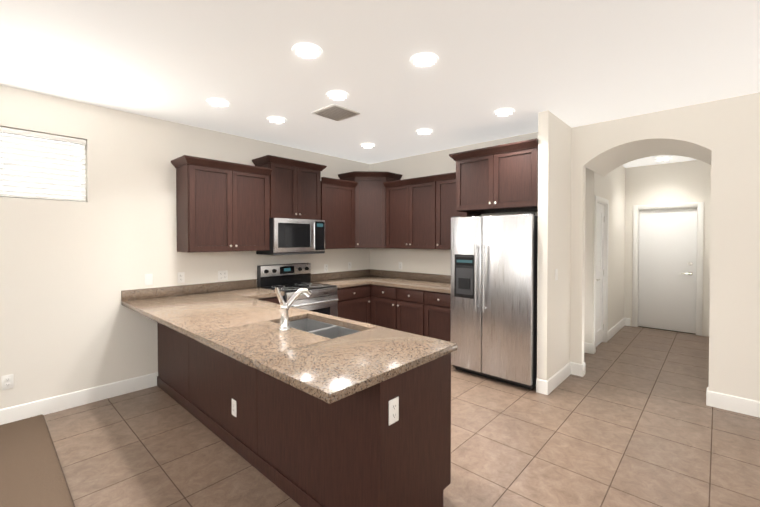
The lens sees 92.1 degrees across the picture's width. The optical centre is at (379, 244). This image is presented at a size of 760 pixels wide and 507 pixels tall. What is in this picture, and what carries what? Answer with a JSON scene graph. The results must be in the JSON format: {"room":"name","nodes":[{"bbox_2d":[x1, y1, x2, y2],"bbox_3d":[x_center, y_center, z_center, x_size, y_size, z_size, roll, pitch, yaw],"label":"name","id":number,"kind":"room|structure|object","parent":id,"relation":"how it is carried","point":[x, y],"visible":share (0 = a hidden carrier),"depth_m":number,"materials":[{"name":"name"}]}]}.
{"room":"kitchen","nodes":[
{"label":"kitchen","id":0,"kind":"room"},
{"bbox_2d":[0,85,369,408],"bbox_3d":[-1.546,0.069,4.708,0.150,2.750,11.100,1,1,43],"label":"wall","id":1,"kind":"structure","parent":0,"point":[70,271],"depth_m":3.44,"materials":[{"name":"white paint"}]},
{"bbox_2d":[1,374,13,389],"bbox_3d":[-3.038,1.124,2.991,0.007,0.115,0.070,1,1,43],"label":"electrical outlet","id":2,"kind":"object","parent":1,"relation":"attached to","point":[7,381],"visible":1,"depth_m":2.99,"materials":[{"name":"white plastic"}]},
{"bbox_2d":[0,127,85,201],"bbox_3d":[-2.956,-0.671,3.174,0.135,0.571,0.646,1,1,43],"label":"window blinds","id":3,"kind":"object","parent":1,"relation":"attached to","point":[37,165],"visible":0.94,"depth_m":3.16,"materials":[{"name":"white plastic"}]},
{"bbox_2d":[0,372,157,424],"bbox_3d":[-3.772,1.413,2.197,0.014,0.135,4.363,1,1,43],"label":"baseboard","id":4,"kind":"structure","parent":1,"relation":"attached to","point":[81,397],"depth_m":3.30,"materials":[{"name":"white wood"}]},
{"bbox_2d":[145,274,152,284],"bbox_3d":[-2.349,0.358,3.725,0.008,0.115,0.070,1,1,43],"label":"electrical outlet","id":5,"kind":"object","parent":1,"relation":"attached to","point":[148,279],"visible":1,"depth_m":3.73,"materials":[{"name":"white plastic"}]},
{"bbox_2d":[177,272,184,282],"bbox_3d":[-2.143,0.360,3.949,0.007,0.115,0.070,1,1,43],"label":"electrical outlet","id":6,"kind":"object","parent":1,"relation":"attached to","point":[181,277],"visible":1,"depth_m":3.95,"materials":[{"name":"white plastic"}]},
{"bbox_2d":[171,155,271,252],"bbox_3d":[-1.737,-0.403,4.095,0.389,0.962,0.964,1,1,43],"label":"upper cabinet","id":7,"kind":"object","parent":1,"relation":"attached to","point":[222,206],"visible":0.98,"depth_m":3.92,"materials":[{"name":"brown wood"}]},
{"bbox_2d":[218,270,227,280],"bbox_3d":[-1.834,0.365,4.284,0.007,0.115,0.116,1,1,43],"label":"electrical outlet","id":8,"kind":"object","parent":1,"relation":"attached to","point":[222,275],"visible":1,"depth_m":4.28,"materials":[{"name":"white plastic"}]},
{"bbox_2d":[252,155,326,219],"bbox_3d":[-1.150,-0.685,4.726,0.389,0.728,0.864,1,1,43],"label":"upper cabinet","id":9,"kind":"object","parent":1,"relation":"attached to","point":[294,189],"visible":0.96,"depth_m":4.59,"materials":[{"name":"brown wood"}]},
{"bbox_2d":[256,218,324,254],"bbox_3d":[-1.121,-0.097,4.707,0.469,0.438,0.756,1,1,43],"label":"microwave","id":10,"kind":"object","parent":9,"relation":"attached to","point":[287,236],"visible":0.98,"depth_m":4.52,"materials":[{"name":"silver metal"}]},
{"bbox_2d":[324,264,327,271],"bbox_3d":[-0.796,0.349,5.408,0.007,0.115,0.070,1,1,43],"label":"electrical outlet","id":11,"kind":"object","parent":1,"relation":"attached to","point":[325,267],"visible":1,"depth_m":5.40,"materials":[{"name":"white plastic"}]},
{"bbox_2d":[321,177,357,248],"bbox_3d":[-0.679,-0.420,5.240,0.389,0.962,0.623,1,1,43],"label":"upper cabinet","id":12,"kind":"object","parent":1,"relation":"attached to","point":[338,206],"visible":0.54,"depth_m":5.14,"materials":[{"name":"brown wood"}]},
{"bbox_2d":[338,171,401,247],"bbox_3d":[-0.149,-0.503,5.588,0.695,1.117,0.695,1,1,43],"label":"upper cabinet","id":13,"kind":"object","parent":1,"relation":"attached to","point":[370,210],"visible":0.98,"depth_m":5.39,"materials":[{"name":"brown wood"}]},
{"bbox_2d":[0,0,759,167],"bbox_3d":[1.157,-1.319,2.110,7.920,0.100,11.220,1,1,43],"label":"ceiling","id":14,"kind":"structure","parent":0,"point":[573,63],"depth_m":2.57,"materials":[{"name":"white paint"}]},
{"bbox_2d":[207,98,229,106],"bbox_3d":[-1.460,-1.280,3.315,0.198,0.012,0.198,1,1,43],"label":"recessed light","id":15,"kind":"object","parent":14,"relation":"in","point":[217,102],"visible":0.96,"depth_m":3.31,"materials":[{"name":"white"}]},
{"bbox_2d":[267,116,286,122],"bbox_3d":[-1.065,-1.287,3.795,0.198,0.012,0.198,1,1,43],"label":"recessed light","id":16,"kind":"object","parent":14,"relation":"in","point":[274,119],"visible":0.98,"depth_m":3.77,"materials":[{"name":"white"}]},
{"bbox_2d":[292,43,322,58],"bbox_3d":[-0.475,-1.267,2.406,0.198,0.012,0.198,1,1,43],"label":"recessed light","id":17,"kind":"object","parent":14,"relation":"in","point":[307,51],"visible":0.98,"depth_m":2.40,"materials":[{"name":"white"}]},
{"bbox_2d":[311,104,359,120],"bbox_3d":[-0.430,-1.283,3.590,0.340,0.013,0.340,1,1,43],"label":"ceiling vent","id":18,"kind":"object","parent":14,"relation":"in","point":[335,112],"visible":1,"depth_m":3.56,"materials":[{"name":"white metal"}]},
{"bbox_2d":[326,90,348,99],"bbox_3d":[-0.363,-1.278,3.147,0.198,0.012,0.198,1,1,43],"label":"recessed light","id":19,"kind":"object","parent":14,"relation":"in","point":[337,95],"visible":1,"depth_m":3.14,"materials":[{"name":"white"}]},
{"bbox_2d":[360,143,374,147],"bbox_3d":[-0.161,-1.302,4.825,0.198,0.012,0.198,1,1,43],"label":"recessed light","id":20,"kind":"object","parent":14,"relation":"in","point":[367,145],"visible":0.98,"depth_m":4.83,"materials":[{"name":"white"}]},
{"bbox_2d":[410,53,438,67],"bbox_3d":[0.305,-1.269,2.530,0.198,0.012,0.198,1,1,43],"label":"recessed light","id":21,"kind":"object","parent":14,"relation":"in","point":[422,60],"visible":1,"depth_m":2.53,"materials":[{"name":"white"}]},
{"bbox_2d":[416,129,432,133],"bbox_3d":[0.511,-1.293,4.204,0.198,0.012,0.198,1,1,43],"label":"recessed light","id":22,"kind":"object","parent":14,"relation":"in","point":[424,131],"visible":0.98,"depth_m":4.20,"materials":[{"name":"white"}]},
{"bbox_2d":[493,108,514,115],"bbox_3d":[1.205,-1.284,3.563,0.198,0.012,0.198,1,1,43],"label":"recessed light","id":23,"kind":"object","parent":14,"relation":"in","point":[504,112],"visible":0.98,"depth_m":3.55,"materials":[{"name":"white"}]},
{"bbox_2d":[656,157,670,160],"bbox_3d":[4.357,-1.314,5.635,0.198,0.012,0.198,1,1,43],"label":"recessed light","id":24,"kind":"object","parent":14,"relation":"in","point":[663,158],"visible":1,"depth_m":5.61,"materials":[{"name":"white"}]},
{"bbox_2d":[43,326,759,506],"bbox_3d":[1.157,1.511,2.151,7.920,0.060,11.220,1,1,43],"label":"floor","id":25,"kind":"structure","parent":0,"point":[630,418],"depth_m":2.69,"materials":[{"name":"tile"}]},
{"bbox_2d":[0,414,73,506],"bbox_3d":[-1.318,1.516,-0.674,7.484,0.012,3.470,1,1,43],"label":"carpet floor","id":26,"kind":"structure","parent":25,"relation":"on","point":[31,474],"depth_m":2.40,"materials":[{"name":"brown carpet"}]},
{"bbox_2d":[157,322,176,401],"bbox_3d":[-1.827,1.022,3.785,0.706,0.870,0.632,1,1,43],"label":"base cabinet","id":27,"kind":"object","parent":25,"relation":"on","point":[167,337],"depth_m":3.58,"materials":[{"name":"brown wood"}]},
{"bbox_2d":[177,331,196,417],"bbox_3d":[-1.419,1.028,3.408,0.540,0.870,0.632,1,1,43],"label":"base cabinet","id":28,"kind":"object","parent":25,"relation":"on","point":[186,346],"depth_m":3.24,"materials":[{"name":"brown wood"}]},
{"bbox_2d":[197,341,236,451],"bbox_3d":[-1.000,1.033,3.022,0.736,0.870,0.632,1,1,43],"label":"base cabinet","id":29,"kind":"object","parent":25,"relation":"on","point":[216,371],"depth_m":2.82,"materials":[{"name":"brown wood"}]},
{"bbox_2d":[232,399,236,416],"bbox_3d":[-1.049,1.174,2.632,0.070,0.115,0.007,1,1,43],"label":"outlet","id":30,"kind":"object","parent":29,"relation":"attached to","point":[234,407],"visible":1,"depth_m":2.62,"materials":[{"name":"white plastic"}]},
{"bbox_2d":[237,360,300,505],"bbox_3d":[-0.446,1.041,2.510,0.908,0.870,0.632,1,1,43],"label":"panel","id":31,"kind":"object","parent":25,"relation":"on","point":[268,407],"depth_m":2.30,"materials":[{"name":"brown wood"}]},
{"bbox_2d":[258,296,282,303],"bbox_3d":[-1.484,1.016,4.201,0.644,0.870,0.495,1,1,43],"label":"base cabinet","id":32,"kind":"object","parent":25,"relation":"on","point":[273,299],"depth_m":4.08,"materials":[{"name":"brown wood"}]},
{"bbox_2d":[237,279,264,288],"bbox_3d":[-1.462,0.509,4.203,0.663,0.140,0.452,1,1,43],"label":"countertop","id":33,"kind":"structure","parent":32,"relation":"on","point":[251,281],"depth_m":4.49,"materials":[{"name":"stone"}]},
{"bbox_2d":[257,263,337,316],"bbox_3d":[-1.012,0.855,4.621,0.718,1.180,0.762,1,1,43],"label":"range","id":34,"kind":"object","parent":25,"relation":"on","point":[289,280],"visible":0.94,"depth_m":4.61,"materials":[{"name":"grey metal"}]},
{"bbox_2d":[337,284,370,323],"bbox_3d":[-0.586,1.002,5.194,0.617,0.870,0.652,1,1,43],"label":"base cabinet","id":35,"kind":"object","parent":25,"relation":"on","point":[354,303],"visible":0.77,"depth_m":4.98,"materials":[{"name":"brown wood"}]},
{"bbox_2d":[311,271,368,287],"bbox_3d":[-0.590,0.495,5.165,0.638,0.140,0.612,1,1,43],"label":"countertop","id":36,"kind":"structure","parent":35,"relation":"on","point":[343,279],"depth_m":5.31,"materials":[{"name":"stone"}]},
{"bbox_2d":[349,269,450,292],"bbox_3d":[0.343,0.495,5.170,2.005,0.140,0.663,1,1,43],"label":"countertop","id":37,"kind":"structure","parent":35,"relation":"on","point":[410,280],"depth_m":5.17,"materials":[{"name":"stone"}]},
{"bbox_2d":[301,353,450,506],"bbox_3d":[0.001,1.047,2.097,0.582,0.870,0.632,1,1,43],"label":"peninsula end panel","id":38,"kind":"object","parent":25,"relation":"on","point":[301,448],"depth_m":1.86,"materials":[{"name":"brown wood"}]},
{"bbox_2d":[121,281,456,403],"bbox_3d":[-1.026,0.529,2.840,3.153,0.140,0.960,1,1,43],"label":"countertop","id":39,"kind":"structure","parent":38,"relation":"on","point":[238,320],"depth_m":2.21,"materials":[{"name":"stone"}]},
{"bbox_2d":[275,287,311,330],"bbox_3d":[-0.585,0.420,2.489,0.076,0.286,0.287,1,1,43],"label":"faucet","id":40,"kind":"object","parent":39,"relation":"on","point":[284,314],"visible":1,"depth_m":2.42,"materials":[{"name":"silver metal"}]},
{"bbox_2d":[279,318,360,338],"bbox_3d":[-0.443,0.704,2.580,0.790,0.200,0.407,1,1,43],"label":"sink","id":41,"kind":"object","parent":39,"relation":"in","point":[330,331],"depth_m":2.74,"materials":[{"name":"silver metal"}]},
{"bbox_2d":[389,397,398,424],"bbox_3d":[0.065,0.787,1.733,0.007,0.115,0.070,1,1,43],"label":"outlet","id":42,"kind":"object","parent":38,"relation":"attached to","point":[394,410],"visible":1,"depth_m":1.73,"materials":[{"name":"white plastic"}]},
{"bbox_2d":[371,284,418,334],"bbox_3d":[0.437,1.003,5.122,1.016,0.870,0.617,1,1,43],"label":"base cabinet","id":43,"kind":"object","parent":25,"relation":"on","point":[396,308],"depth_m":4.92,"materials":[{"name":"brown wood"}]},
{"bbox_2d":[419,290,450,341],"bbox_3d":[0.901,1.009,4.694,0.520,0.870,0.617,1,1,43],"label":"base cabinet","id":44,"kind":"object","parent":25,"relation":"on","point":[422,312],"depth_m":4.49,"materials":[{"name":"brown wood"}]},
{"bbox_2d":[450,213,537,389],"bbox_3d":[1.359,0.569,4.117,0.912,1.767,0.777,1,1,43],"label":"fridge","id":45,"kind":"object","parent":25,"relation":"on","point":[494,297],"visible":0.92,"depth_m":3.82,"materials":[{"name":"grey metal"}]},
{"bbox_2d":[370,110,571,380],"bbox_3d":[0.767,0.067,4.863,3.040,2.750,0.774,1,1,43],"label":"wall","id":46,"kind":"structure","parent":0,"point":[553,135],"depth_m":3.86,"materials":[{"name":"white paint"}]},
{"bbox_2d":[383,175,436,248],"bbox_3d":[0.501,-0.419,5.197,0.878,0.962,0.389,1,1,43],"label":"upper cabinet","id":47,"kind":"object","parent":46,"relation":"attached to","point":[411,213],"visible":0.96,"depth_m":5.06,"materials":[{"name":"brown wood"}]},
{"bbox_2d":[434,172,480,249],"bbox_3d":[0.997,-0.413,4.739,0.466,0.962,0.389,1,1,43],"label":"upper cabinet","id":48,"kind":"object","parent":46,"relation":"attached to","point":[446,211],"visible":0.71,"depth_m":4.70,"materials":[{"name":"brown wood"}]},
{"bbox_2d":[449,138,537,213],"bbox_3d":[1.394,-0.712,4.164,0.990,0.657,0.689,1,1,43],"label":"upper cabinet","id":49,"kind":"object","parent":46,"relation":"attached to","point":[503,178],"visible":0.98,"depth_m":3.90,"materials":[{"name":"brown wood"}]},
{"bbox_2d":[555,269,557,279],"bbox_3d":[1.797,0.308,3.734,0.008,0.115,0.070,1,1,43],"label":"switch","id":50,"kind":"object","parent":46,"relation":"attached to","point":[556,274],"visible":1,"depth_m":3.73,"materials":[{"name":"white plastic"}]},
{"bbox_2d":[544,362,571,394],"bbox_3d":[1.874,1.389,3.837,0.024,0.135,0.768,1,1,43],"label":"baseboard","id":51,"kind":"structure","parent":46,"relation":"attached to","point":[549,385],"depth_m":3.76,"materials":[{"name":"white wood"}]},
{"bbox_2d":[584,166,627,343],"bbox_3d":[3.498,0.055,5.675,0.170,2.750,2.455,1,1,43],"label":"wall","id":52,"kind":"structure","parent":0,"point":[623,190],"depth_m":5.63,"materials":[{"name":"white paint"}]},
{"bbox_2d":[596,203,604,346],"bbox_3d":[3.070,0.428,5.133,0.094,1.996,0.626,1,1,43],"label":"pantry door","id":53,"kind":"structure","parent":52,"relation":"in","point":[600,275],"depth_m":5.24,"materials":[{"name":"white wood"}]},
{"bbox_2d":[593,195,608,352],"bbox_3d":[3.043,0.396,5.151,0.135,2.083,0.766,1,1,43],"label":"door frame","id":54,"kind":"structure","parent":52,"relation":"attached to","point":[602,201],"depth_m":5.34,"materials":[{"name":"white wood"}]},
{"bbox_2d":[607,318,627,340],"bbox_3d":[3.829,1.359,5.913,0.040,0.135,1.365,1,1,43],"label":"baseboard","id":55,"kind":"structure","parent":52,"relation":"attached to","point":[624,322],"depth_m":5.94,"materials":[{"name":"white wood"}]},
{"bbox_2d":[570,92,759,400],"bbox_3d":[4.100,0.094,2.945,4.460,2.750,0.970,1,1,43],"label":"wall","id":56,"kind":"structure","parent":0,"point":[721,137],"depth_m":3.27,"materials":[{"name":"white paint"}]},
{"bbox_2d":[584,342,593,353],"bbox_3d":[2.416,1.370,5.176,1.064,0.135,0.024,1,1,43],"label":"baseboard","id":57,"kind":"structure","parent":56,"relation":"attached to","point":[588,347],"depth_m":4.84,"materials":[{"name":"white wood"}]},
{"bbox_2d":[706,387,759,417],"bbox_3d":[4.194,1.413,2.221,3.314,0.135,0.034,1,1,43],"label":"baseboard","id":58,"kind":"structure","parent":56,"relation":"attached to","point":[750,407],"depth_m":3.21,"materials":[{"name":"white wood"}]},
{"bbox_2d":[624,160,710,336],"bbox_3d":[4.802,0.050,6.033,1.260,2.750,0.160,1,1,43],"label":"wall","id":59,"kind":"structure","parent":0,"point":[685,181],"depth_m":5.94,"materials":[{"name":"white paint"}]},
{"bbox_2d":[638,208,696,333],"bbox_3d":[4.718,0.421,6.043,0.748,2.001,0.101,1,1,43],"label":"front door","id":60,"kind":"structure","parent":59,"relation":"in","point":[667,266],"depth_m":6.03,"materials":[{"name":"white painted wood"}]},
{"bbox_2d":[632,202,703,335],"bbox_3d":[4.734,0.382,6.060,0.910,2.085,0.135,1,1,43],"label":"door frame","id":61,"kind":"structure","parent":59,"relation":"attached to","point":[699,206],"depth_m":5.88,"materials":[{"name":"white wood"}]}
]}

